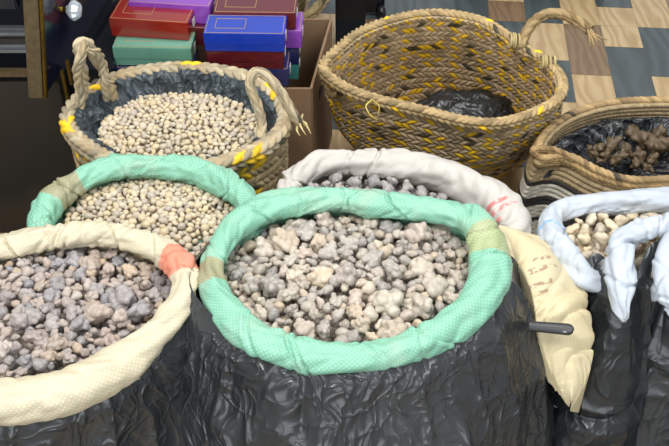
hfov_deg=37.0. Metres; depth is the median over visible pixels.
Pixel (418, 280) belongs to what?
lump
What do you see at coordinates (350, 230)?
lump
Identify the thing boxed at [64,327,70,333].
nugget
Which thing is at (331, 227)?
lump
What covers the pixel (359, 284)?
lump
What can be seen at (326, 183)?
rock
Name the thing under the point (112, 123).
grain
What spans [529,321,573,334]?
knife
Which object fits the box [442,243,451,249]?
lump
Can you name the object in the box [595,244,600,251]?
piece
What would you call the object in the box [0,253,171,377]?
heap
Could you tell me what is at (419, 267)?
lump
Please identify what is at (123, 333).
nugget
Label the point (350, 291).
lump
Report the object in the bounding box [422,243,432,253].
lump
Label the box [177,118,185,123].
grain
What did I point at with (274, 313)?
lump
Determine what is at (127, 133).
grain
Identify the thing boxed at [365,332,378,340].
lump
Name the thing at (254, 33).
box
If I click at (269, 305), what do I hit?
lump
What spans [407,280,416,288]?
lump
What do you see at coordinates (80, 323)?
nugget
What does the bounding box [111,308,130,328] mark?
nugget
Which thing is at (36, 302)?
nugget
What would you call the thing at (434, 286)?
lump
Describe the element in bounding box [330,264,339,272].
lump
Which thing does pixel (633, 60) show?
floor
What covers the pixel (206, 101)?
grain
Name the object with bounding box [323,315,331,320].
lump
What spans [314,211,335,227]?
lump
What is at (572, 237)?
piece
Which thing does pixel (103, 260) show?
nugget
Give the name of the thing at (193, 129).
grain
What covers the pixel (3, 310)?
nugget
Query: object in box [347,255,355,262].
lump
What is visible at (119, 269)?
nugget
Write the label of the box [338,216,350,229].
lump
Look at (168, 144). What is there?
grain
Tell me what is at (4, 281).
nugget
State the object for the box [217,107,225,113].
grain
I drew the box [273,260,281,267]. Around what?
lump
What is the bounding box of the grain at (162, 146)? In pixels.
[159,143,166,149]
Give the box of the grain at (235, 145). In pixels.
[231,143,237,148]
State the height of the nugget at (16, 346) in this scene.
0.016 m
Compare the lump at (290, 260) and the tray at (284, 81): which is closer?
the lump at (290, 260)
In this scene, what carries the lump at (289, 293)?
on the heap at (465, 264)
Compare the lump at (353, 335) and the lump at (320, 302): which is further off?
the lump at (320, 302)
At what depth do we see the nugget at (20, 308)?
1.57 m
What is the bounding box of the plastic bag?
[416,88,514,117]
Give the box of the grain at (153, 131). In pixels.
[151,129,156,135]
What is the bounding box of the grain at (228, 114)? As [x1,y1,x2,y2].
[225,111,232,118]
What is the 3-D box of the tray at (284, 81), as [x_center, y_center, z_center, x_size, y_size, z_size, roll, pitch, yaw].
[-0.176,-0.354,2.294,0.150,0.036,0.094,0,41,0]
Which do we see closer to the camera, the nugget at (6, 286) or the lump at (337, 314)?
the lump at (337, 314)
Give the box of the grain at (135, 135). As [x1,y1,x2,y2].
[131,132,138,138]
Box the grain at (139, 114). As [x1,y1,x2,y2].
[136,112,142,118]
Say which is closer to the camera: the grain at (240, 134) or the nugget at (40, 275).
the nugget at (40, 275)
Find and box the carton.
[197,19,331,168]
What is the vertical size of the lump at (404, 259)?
0.018 m
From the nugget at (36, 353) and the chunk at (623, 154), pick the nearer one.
the nugget at (36, 353)
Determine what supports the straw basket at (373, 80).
on the floor
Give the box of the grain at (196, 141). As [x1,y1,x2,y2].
[193,139,199,145]
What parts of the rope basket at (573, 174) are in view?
handle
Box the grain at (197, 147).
[194,144,200,151]
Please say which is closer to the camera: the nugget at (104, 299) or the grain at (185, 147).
the nugget at (104, 299)
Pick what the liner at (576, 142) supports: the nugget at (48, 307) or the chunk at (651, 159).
the chunk at (651, 159)
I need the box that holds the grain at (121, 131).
[117,129,123,135]
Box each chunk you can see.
[586,145,592,153]
[588,151,598,159]
[592,143,605,152]
[596,157,605,163]
[599,147,610,162]
[604,136,623,152]
[609,153,621,167]
[619,147,628,159]
[620,142,632,153]
[624,124,638,137]
[629,146,646,165]
[630,129,652,150]
[630,156,639,169]
[642,163,654,172]
[643,134,667,159]
[646,152,658,165]
[652,124,667,136]
[657,135,668,153]
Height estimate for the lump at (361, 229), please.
0.022 m
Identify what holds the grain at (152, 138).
on the resin granules at (121, 149)
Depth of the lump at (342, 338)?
1.53 m
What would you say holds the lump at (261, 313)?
on the heap at (465, 264)
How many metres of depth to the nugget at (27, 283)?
1.62 m
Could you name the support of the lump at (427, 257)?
on the heap at (465, 264)
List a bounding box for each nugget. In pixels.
[0,269,8,278]
[0,279,6,287]
[0,290,16,304]
[0,305,7,319]
[0,326,12,337]
[0,340,11,358]
[0,363,7,374]
[1,282,10,290]
[3,313,10,320]
[3,355,14,365]
[4,261,13,267]
[5,370,12,376]
[6,266,13,272]
[6,272,21,281]
[7,312,30,330]
[10,257,19,262]
[10,278,22,296]
[10,333,19,341]
[10,341,21,351]
[11,300,20,307]
[11,303,24,317]
[12,267,21,275]
[13,366,27,377]
[16,258,32,267]
[16,354,32,369]
[18,288,35,300]
[19,348,29,355]
[20,276,29,281]
[21,266,34,276]
[21,293,31,305]
[22,329,49,346]
[23,279,33,288]
[23,308,45,325]
[25,303,34,309]
[25,326,33,331]
[26,255,33,262]
[30,271,45,282]
[30,296,43,308]
[31,263,39,268]
[31,349,43,360]
[32,358,48,371]
[34,256,43,263]
[34,266,46,273]
[34,279,49,292]
[35,293,42,297]
[36,324,43,328]
[39,302,54,314]
[40,350,56,361]
[42,257,51,271]
[42,313,60,331]
[43,287,61,302]
[44,250,55,257]
[45,272,51,279]
[46,333,68,350]
[47,276,65,291]
[47,361,54,369]
[48,254,56,260]
[50,257,66,269]
[50,329,58,336]
[51,271,62,276]
[51,309,60,315]
[53,299,61,306]
[55,351,65,360]
[56,250,63,257]
[57,266,64,273]
[58,319,68,327]
[61,286,71,296]
[61,296,76,307]
[63,270,72,278]
[63,301,82,321]
[63,331,76,340]
[63,348,72,352]
[63,352,76,365]
[64,265,76,272]
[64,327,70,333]
[65,250,79,268]
[65,278,74,286]
[67,340,75,347]
[69,314,90,332]
[71,283,82,292]
[71,291,82,300]
[72,267,86,281]
[72,342,82,354]
[74,247,88,254]
[76,336,85,344]
[78,255,100,277]
[79,300,85,306]
[80,348,89,356]
[83,278,91,291]
[83,300,113,325]
[84,290,98,301]
[84,332,91,340]
[85,269,96,277]
[87,282,105,297]
[87,344,94,352]
[88,249,101,259]
[88,327,97,334]
[91,347,104,353]
[93,338,105,347]
[99,258,105,266]
[100,263,114,278]
[100,277,109,286]
[100,292,108,303]
[100,327,110,337]
[102,247,117,261]
[103,334,120,346]
[104,287,113,292]
[107,277,121,288]
[107,319,115,325]
[108,284,136,310]
[109,324,115,330]
[111,255,124,266]
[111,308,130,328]
[114,305,123,310]
[116,266,122,274]
[116,274,124,283]
[118,330,129,337]
[120,251,127,258]
[121,263,138,280]
[123,280,133,286]
[125,255,139,266]
[126,299,150,322]
[126,323,135,332]
[130,284,139,291]
[133,276,141,286]
[134,290,144,299]
[137,261,155,276]
[140,279,152,290]
[141,275,150,280]
[145,286,163,302]
[149,270,159,281]
[153,275,165,286]
[154,300,163,308]
[160,285,170,294]
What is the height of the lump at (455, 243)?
0.024 m
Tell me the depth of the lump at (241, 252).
1.70 m
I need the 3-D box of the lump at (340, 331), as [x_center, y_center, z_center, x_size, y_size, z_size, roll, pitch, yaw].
[0.014,0.169,1.542,0.023,0.020,0.023,26,47,26]
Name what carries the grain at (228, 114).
on the resin granules at (121, 149)
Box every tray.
[196,39,204,44]
[205,40,285,51]
[209,58,284,68]
[279,77,289,85]
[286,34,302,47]
[290,74,298,78]
[291,53,299,64]
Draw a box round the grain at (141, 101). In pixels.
[138,99,145,104]
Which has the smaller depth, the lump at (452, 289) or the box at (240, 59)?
the lump at (452, 289)
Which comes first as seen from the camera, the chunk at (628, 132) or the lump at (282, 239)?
the lump at (282, 239)
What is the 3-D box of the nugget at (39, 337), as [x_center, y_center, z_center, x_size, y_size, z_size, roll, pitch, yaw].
[-0.458,0.176,1.535,0.039,0.031,0.042,-22,46,-24]
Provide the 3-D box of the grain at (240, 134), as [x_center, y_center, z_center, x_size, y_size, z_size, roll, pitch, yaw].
[-0.188,-0.176,2.003,0.014,0.010,0.016,17,44,19]
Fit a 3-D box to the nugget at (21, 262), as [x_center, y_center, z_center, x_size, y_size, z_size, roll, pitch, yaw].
[-0.517,0.070,1.669,0.024,0.023,0.019,5,41,5]
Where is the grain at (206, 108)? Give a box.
[203,105,208,111]
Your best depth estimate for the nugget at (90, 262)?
1.66 m
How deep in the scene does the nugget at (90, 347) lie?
1.53 m
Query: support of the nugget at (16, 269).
on the heap at (59, 365)
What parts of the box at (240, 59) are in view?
lid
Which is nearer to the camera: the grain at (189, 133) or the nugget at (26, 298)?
the nugget at (26, 298)
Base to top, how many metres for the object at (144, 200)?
0.014 m
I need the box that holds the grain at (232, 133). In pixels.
[230,131,236,137]
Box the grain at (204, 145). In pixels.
[201,142,209,149]
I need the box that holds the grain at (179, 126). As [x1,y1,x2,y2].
[175,123,182,128]
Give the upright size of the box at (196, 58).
0.046 m
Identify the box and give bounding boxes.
[109,0,194,40]
[112,32,197,64]
[115,48,198,71]
[128,0,215,23]
[193,23,204,44]
[203,15,286,51]
[206,45,285,68]
[213,0,297,28]
[243,51,290,85]
[286,12,303,47]
[286,48,300,64]
[290,49,300,78]
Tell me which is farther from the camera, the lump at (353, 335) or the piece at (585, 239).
the piece at (585, 239)
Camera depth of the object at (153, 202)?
1.80 m
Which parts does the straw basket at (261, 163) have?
handle, handle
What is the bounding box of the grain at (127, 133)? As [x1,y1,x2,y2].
[125,131,131,136]
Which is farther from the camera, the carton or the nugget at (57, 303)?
the carton
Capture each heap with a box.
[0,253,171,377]
[224,216,468,342]
[319,178,436,196]
[569,216,656,271]
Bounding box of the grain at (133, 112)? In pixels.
[130,109,137,117]
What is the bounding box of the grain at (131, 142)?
[127,139,135,146]
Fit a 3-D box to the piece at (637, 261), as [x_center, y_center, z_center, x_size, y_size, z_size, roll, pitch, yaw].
[0.530,0.073,1.722,0.037,0.029,0.025,33,51,32]
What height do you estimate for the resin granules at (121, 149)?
0.062 m
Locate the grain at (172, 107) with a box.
[169,104,175,110]
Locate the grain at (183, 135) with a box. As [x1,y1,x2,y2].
[181,133,187,139]
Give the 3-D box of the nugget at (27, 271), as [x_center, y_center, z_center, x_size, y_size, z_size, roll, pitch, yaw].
[-0.508,0.081,1.651,0.026,0.016,0.020,8,42,10]
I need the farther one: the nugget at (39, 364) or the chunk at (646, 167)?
the chunk at (646, 167)
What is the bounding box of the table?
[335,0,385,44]
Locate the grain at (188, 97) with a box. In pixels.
[184,94,192,100]
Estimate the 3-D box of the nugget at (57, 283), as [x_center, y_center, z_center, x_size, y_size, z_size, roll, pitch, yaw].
[-0.452,0.103,1.623,0.031,0.030,0.033,-12,42,-13]
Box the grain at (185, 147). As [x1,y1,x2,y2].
[182,145,188,150]
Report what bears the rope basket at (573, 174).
on the floor
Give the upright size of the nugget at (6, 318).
0.013 m
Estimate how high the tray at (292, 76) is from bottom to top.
0.032 m
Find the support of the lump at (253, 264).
on the heap at (465, 264)
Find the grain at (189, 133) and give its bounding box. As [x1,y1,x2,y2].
[187,131,192,137]
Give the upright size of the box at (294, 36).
0.045 m
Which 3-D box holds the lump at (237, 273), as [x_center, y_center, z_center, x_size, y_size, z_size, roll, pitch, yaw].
[-0.160,0.088,1.662,0.032,0.027,0.029,-18,44,-20]
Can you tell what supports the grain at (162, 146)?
in the resin granules at (121, 149)
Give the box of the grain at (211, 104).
[208,102,214,108]
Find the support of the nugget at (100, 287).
on the heap at (59, 365)
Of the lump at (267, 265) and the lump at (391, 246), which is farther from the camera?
the lump at (391, 246)
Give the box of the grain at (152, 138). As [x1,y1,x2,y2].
[149,136,156,140]
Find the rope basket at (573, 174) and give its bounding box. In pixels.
[518,96,668,234]
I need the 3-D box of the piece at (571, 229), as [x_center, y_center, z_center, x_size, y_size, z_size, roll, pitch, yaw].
[0.424,0.011,1.796,0.032,0.023,0.020,-11,42,-12]
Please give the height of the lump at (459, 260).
0.016 m
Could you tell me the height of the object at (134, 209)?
0.014 m
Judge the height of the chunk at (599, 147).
0.026 m
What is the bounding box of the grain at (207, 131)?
[203,128,211,135]
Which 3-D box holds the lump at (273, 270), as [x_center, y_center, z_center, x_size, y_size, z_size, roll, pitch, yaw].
[-0.102,0.082,1.645,0.019,0.025,0.023,-11,42,-12]
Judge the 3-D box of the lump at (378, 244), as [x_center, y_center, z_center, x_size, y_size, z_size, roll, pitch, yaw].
[0.073,0.037,1.689,0.018,0.020,0.021,-13,43,-14]
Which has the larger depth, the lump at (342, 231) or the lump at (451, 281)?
the lump at (342, 231)
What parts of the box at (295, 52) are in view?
lid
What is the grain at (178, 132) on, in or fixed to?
on the resin granules at (121, 149)
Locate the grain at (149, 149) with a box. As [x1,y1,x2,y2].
[146,147,151,152]
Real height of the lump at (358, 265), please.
0.011 m
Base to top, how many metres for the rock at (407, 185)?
0.023 m
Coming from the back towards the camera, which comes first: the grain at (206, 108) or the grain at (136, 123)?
the grain at (206, 108)
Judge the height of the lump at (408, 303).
0.023 m
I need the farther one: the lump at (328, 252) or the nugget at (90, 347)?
the lump at (328, 252)
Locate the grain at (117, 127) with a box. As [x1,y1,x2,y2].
[115,125,122,129]
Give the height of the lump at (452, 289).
0.014 m
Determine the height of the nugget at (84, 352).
0.014 m
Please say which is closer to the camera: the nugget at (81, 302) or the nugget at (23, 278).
the nugget at (81, 302)
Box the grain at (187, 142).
[183,139,190,144]
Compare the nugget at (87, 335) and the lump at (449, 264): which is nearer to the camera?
the nugget at (87, 335)
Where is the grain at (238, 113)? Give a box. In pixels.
[234,110,241,116]
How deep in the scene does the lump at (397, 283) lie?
1.60 m
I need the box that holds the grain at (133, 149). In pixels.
[130,147,136,152]
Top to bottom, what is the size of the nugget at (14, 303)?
0.013 m
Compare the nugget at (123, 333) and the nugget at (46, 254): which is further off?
the nugget at (46, 254)
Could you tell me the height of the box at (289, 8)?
0.041 m
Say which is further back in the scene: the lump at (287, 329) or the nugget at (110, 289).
the nugget at (110, 289)
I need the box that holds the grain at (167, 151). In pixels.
[165,148,171,154]
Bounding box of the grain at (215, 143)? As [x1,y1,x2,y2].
[212,141,219,146]
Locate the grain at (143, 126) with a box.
[139,123,146,130]
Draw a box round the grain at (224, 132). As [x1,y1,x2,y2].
[222,130,228,136]
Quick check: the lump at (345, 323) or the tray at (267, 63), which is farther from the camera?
the tray at (267, 63)
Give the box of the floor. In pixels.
[0,0,668,233]
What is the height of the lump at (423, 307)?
0.045 m
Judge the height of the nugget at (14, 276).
0.018 m
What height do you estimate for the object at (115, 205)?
0.015 m
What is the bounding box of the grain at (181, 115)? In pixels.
[179,113,186,120]
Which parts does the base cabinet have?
drawer, rail, rail, panel, knob, door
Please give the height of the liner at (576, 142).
0.081 m
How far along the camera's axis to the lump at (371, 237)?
1.70 m
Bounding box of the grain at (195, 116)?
[192,114,199,120]
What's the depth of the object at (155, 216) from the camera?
1.77 m
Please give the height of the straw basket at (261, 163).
0.612 m
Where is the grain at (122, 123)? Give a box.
[119,120,124,126]
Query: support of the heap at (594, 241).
in the sack at (558, 215)
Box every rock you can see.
[321,180,332,186]
[328,171,342,185]
[335,182,344,187]
[347,176,361,187]
[366,174,381,188]
[380,180,394,191]
[387,176,397,185]
[398,188,410,193]
[402,179,413,190]
[416,185,426,195]
[436,193,446,199]
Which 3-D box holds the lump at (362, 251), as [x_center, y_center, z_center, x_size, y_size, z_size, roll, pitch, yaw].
[0.046,0.054,1.664,0.019,0.018,0.021,30,49,30]
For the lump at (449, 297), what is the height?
0.027 m
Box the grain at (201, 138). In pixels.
[198,135,205,141]
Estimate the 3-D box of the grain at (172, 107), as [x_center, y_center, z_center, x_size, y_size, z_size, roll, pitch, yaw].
[-0.331,-0.236,2.050,0.014,0.015,0.015,11,42,13]
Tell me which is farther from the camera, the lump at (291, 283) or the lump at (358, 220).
the lump at (358, 220)
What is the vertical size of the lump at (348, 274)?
0.046 m
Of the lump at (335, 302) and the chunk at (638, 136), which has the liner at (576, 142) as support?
the chunk at (638, 136)
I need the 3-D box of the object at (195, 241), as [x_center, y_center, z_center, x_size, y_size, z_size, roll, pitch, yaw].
[-0.243,0.033,1.743,0.011,0.013,0.011,-20,45,-21]
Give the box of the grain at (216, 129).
[213,127,219,134]
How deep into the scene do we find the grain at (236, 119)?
2.03 m
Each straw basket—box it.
[59,36,310,194]
[298,0,329,18]
[317,8,606,179]
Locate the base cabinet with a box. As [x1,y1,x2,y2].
[0,0,118,232]
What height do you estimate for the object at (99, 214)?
0.010 m
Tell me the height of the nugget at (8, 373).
0.012 m
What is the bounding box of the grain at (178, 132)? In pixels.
[175,129,181,134]
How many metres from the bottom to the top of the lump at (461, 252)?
0.024 m
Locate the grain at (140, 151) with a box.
[137,148,143,153]
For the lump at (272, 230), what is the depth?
1.72 m
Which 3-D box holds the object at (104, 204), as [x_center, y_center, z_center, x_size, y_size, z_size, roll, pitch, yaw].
[-0.418,-0.031,1.813,0.013,0.012,0.015,5,41,6]
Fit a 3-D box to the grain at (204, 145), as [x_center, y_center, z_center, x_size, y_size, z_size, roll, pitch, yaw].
[-0.254,-0.151,1.967,0.017,0.018,0.017,21,45,23]
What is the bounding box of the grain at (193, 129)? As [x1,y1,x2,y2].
[190,127,196,132]
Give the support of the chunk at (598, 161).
on the liner at (576, 142)
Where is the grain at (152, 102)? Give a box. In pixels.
[149,99,156,106]
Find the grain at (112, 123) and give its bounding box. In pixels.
[108,120,116,127]
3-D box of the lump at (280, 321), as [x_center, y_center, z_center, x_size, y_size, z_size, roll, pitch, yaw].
[-0.084,0.154,1.567,0.019,0.014,0.014,26,47,27]
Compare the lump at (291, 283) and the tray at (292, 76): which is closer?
the lump at (291, 283)
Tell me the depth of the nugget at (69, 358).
1.51 m
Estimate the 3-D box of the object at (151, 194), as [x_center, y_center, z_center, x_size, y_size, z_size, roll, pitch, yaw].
[-0.334,-0.050,1.823,0.017,0.016,0.018,2,41,2]
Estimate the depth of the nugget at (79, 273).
1.64 m
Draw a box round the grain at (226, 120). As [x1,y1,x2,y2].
[223,118,230,124]
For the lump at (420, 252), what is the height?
0.016 m
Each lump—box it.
[224,264,236,276]
[229,255,240,262]
[229,266,244,283]
[229,280,237,291]
[233,290,242,296]
[237,248,245,255]
[238,262,248,266]
[238,296,245,302]
[240,255,252,266]
[241,240,255,251]
[242,270,252,283]
[242,275,262,294]
[245,267,253,275]
[250,260,257,267]
[250,304,267,320]
[251,292,260,301]
[253,264,265,275]
[254,236,274,258]
[256,297,265,306]
[257,256,269,263]
[259,231,267,238]
[260,273,285,298]
[264,263,272,268]
[264,299,274,312]
[266,228,275,240]
[267,266,277,274]
[268,223,279,229]
[268,308,279,321]
[269,256,279,265]
[272,227,299,252]
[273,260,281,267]
[274,249,286,259]
[274,301,284,312]
[275,318,284,325]
[276,286,299,301]
[278,266,288,277]
[281,217,306,229]
[282,253,299,268]
[283,319,291,325]
[283,326,290,333]
[284,303,298,316]
[286,269,302,282]
[287,282,297,287]
[289,245,297,253]
[293,311,303,318]
[293,317,314,335]
[294,220,315,243]
[294,246,312,258]
[294,264,310,274]
[295,274,310,289]
[297,296,307,304]
[299,259,307,264]
[299,289,307,296]
[300,300,316,312]
[301,243,308,248]
[305,258,316,265]
[306,266,333,289]
[306,292,317,303]
[308,305,321,321]
[309,233,326,253]
[309,286,316,292]
[310,253,318,259]
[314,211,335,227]
[316,289,324,295]
[316,296,324,309]
[317,319,331,339]
[318,241,338,262]
[319,226,328,235]
[319,260,332,267]
[322,284,333,295]
[322,302,331,312]
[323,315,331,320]
[325,233,334,242]
[327,274,340,287]
[328,224,333,230]
[329,292,342,310]
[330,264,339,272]
[331,308,344,322]
[334,221,342,231]
[334,335,348,342]
[335,228,347,239]
[335,262,363,286]
[335,327,348,336]
[336,245,353,259]
[337,234,358,251]
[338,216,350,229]
[338,302,346,310]
[339,319,350,328]
[340,283,348,291]
[341,295,347,302]
[346,223,355,228]
[346,304,363,318]
[347,226,358,234]
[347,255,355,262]
[347,328,360,342]
[348,213,357,222]
[348,290,364,307]
[349,288,363,295]
[350,313,370,335]
[351,232,361,238]
[355,217,363,223]
[355,261,363,268]
[355,278,366,287]
[356,248,367,259]
[358,225,366,235]
[358,236,366,246]
[361,248,383,267]
[361,281,375,294]
[362,218,379,231]
[362,306,378,321]
[364,228,374,238]
[365,263,371,272]
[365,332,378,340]
[367,231,375,243]
[367,242,376,250]
[367,272,373,280]
[368,294,374,302]
[370,266,384,278]
[372,276,381,287]
[372,289,403,317]
[373,240,382,249]
[374,319,382,329]
[375,229,384,238]
[376,319,408,337]
[377,281,391,290]
[378,246,391,260]
[379,219,402,237]
[380,315,390,319]
[382,236,391,245]
[382,259,403,280]
[385,233,394,242]
[385,243,394,249]
[387,255,398,263]
[389,288,402,292]
[391,279,405,291]
[392,229,404,239]
[392,246,403,255]
[392,316,403,322]
[396,238,411,253]
[399,255,410,266]
[399,309,416,322]
[400,298,414,310]
[403,270,415,279]
[404,222,432,246]
[405,250,417,257]
[405,292,415,298]
[406,286,415,293]
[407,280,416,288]
[408,257,435,278]
[411,243,418,250]
[412,292,433,319]
[412,319,421,327]
[414,278,422,284]
[414,284,424,293]
[415,250,423,256]
[421,254,433,262]
[421,271,447,300]
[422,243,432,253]
[428,224,451,241]
[430,251,438,259]
[431,241,438,251]
[434,263,443,273]
[434,301,444,312]
[435,236,444,246]
[435,255,445,263]
[435,295,442,302]
[441,249,455,260]
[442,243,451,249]
[442,261,455,269]
[443,266,450,274]
[443,291,458,303]
[447,237,462,250]
[447,269,464,282]
[447,278,455,286]
[447,286,454,292]
[454,264,460,269]
[455,247,467,258]
[455,258,462,264]
[455,280,465,290]
[461,268,467,279]
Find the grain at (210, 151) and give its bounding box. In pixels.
[207,149,214,154]
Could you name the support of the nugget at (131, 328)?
on the heap at (59, 365)
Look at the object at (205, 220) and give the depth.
1.77 m
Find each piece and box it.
[565,223,579,234]
[568,234,575,243]
[575,218,583,225]
[577,223,589,234]
[577,233,590,244]
[581,250,592,259]
[583,246,591,251]
[585,212,596,225]
[593,232,608,247]
[593,250,604,257]
[594,223,604,233]
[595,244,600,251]
[596,213,608,222]
[604,218,618,229]
[614,215,628,226]
[625,213,638,220]
[634,257,642,270]
[635,243,640,254]
[643,244,650,253]
[647,212,659,216]
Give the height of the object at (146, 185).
0.015 m
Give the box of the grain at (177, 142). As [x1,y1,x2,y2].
[175,138,180,145]
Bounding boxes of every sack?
[0,220,199,425]
[0,288,202,445]
[27,153,263,251]
[180,241,553,445]
[197,186,512,375]
[277,148,531,233]
[498,225,594,412]
[537,187,668,301]
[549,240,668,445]
[603,212,668,321]
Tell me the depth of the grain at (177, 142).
1.96 m
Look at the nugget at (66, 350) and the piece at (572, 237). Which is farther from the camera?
the piece at (572, 237)
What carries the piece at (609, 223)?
on the heap at (594, 241)
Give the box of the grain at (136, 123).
[132,121,139,126]
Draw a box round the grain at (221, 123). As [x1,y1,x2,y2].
[218,121,225,126]
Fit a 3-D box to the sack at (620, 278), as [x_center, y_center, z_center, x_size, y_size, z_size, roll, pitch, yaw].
[0.555,0.058,1.690,0.175,0.086,0.293,26,47,27]
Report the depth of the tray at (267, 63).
2.23 m
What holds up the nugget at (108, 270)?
on the heap at (59, 365)
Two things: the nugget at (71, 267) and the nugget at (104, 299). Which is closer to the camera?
the nugget at (104, 299)
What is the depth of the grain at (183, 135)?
1.98 m
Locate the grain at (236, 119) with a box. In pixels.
[233,117,239,123]
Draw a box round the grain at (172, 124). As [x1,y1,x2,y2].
[169,122,175,127]
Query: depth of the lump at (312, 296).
1.58 m
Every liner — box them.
[73,68,277,158]
[544,116,668,177]
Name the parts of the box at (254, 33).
title frame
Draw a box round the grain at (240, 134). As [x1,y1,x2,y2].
[237,132,244,137]
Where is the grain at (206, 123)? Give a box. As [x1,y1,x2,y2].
[203,119,208,125]
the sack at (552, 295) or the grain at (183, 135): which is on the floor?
the sack at (552, 295)
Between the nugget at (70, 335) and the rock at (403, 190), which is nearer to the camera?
the nugget at (70, 335)
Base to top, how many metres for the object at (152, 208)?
0.016 m
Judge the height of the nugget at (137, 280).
0.020 m
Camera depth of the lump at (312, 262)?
1.65 m
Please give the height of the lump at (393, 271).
0.037 m
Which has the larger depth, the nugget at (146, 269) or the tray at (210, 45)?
the tray at (210, 45)
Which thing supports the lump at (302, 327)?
on the heap at (465, 264)
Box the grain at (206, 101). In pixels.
[201,99,209,104]
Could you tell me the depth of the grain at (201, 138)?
1.98 m
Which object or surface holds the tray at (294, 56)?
on the box at (295, 52)
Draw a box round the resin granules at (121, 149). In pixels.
[97,90,256,158]
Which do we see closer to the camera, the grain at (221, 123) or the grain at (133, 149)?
the grain at (133, 149)
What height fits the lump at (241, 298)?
0.015 m
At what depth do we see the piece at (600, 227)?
1.79 m
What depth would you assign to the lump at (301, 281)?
1.61 m
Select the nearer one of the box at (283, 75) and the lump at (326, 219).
the lump at (326, 219)
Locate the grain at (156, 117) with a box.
[153,114,159,120]
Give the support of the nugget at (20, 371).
on the heap at (59, 365)
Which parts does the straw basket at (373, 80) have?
handle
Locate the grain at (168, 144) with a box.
[166,142,172,148]
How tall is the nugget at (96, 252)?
0.020 m
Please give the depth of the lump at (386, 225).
1.72 m
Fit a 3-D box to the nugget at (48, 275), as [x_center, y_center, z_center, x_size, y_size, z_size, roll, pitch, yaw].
[-0.469,0.087,1.646,0.013,0.014,0.011,-12,43,-14]
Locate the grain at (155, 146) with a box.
[152,143,159,149]
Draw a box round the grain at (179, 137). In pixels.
[174,135,181,140]
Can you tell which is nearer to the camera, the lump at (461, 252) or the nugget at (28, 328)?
the nugget at (28, 328)
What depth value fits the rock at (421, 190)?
1.87 m
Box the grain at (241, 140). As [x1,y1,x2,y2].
[239,137,244,144]
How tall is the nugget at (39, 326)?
0.008 m
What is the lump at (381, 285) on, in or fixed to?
on the heap at (465, 264)
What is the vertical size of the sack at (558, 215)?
0.467 m
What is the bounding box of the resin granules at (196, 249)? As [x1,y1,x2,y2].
[62,180,234,261]

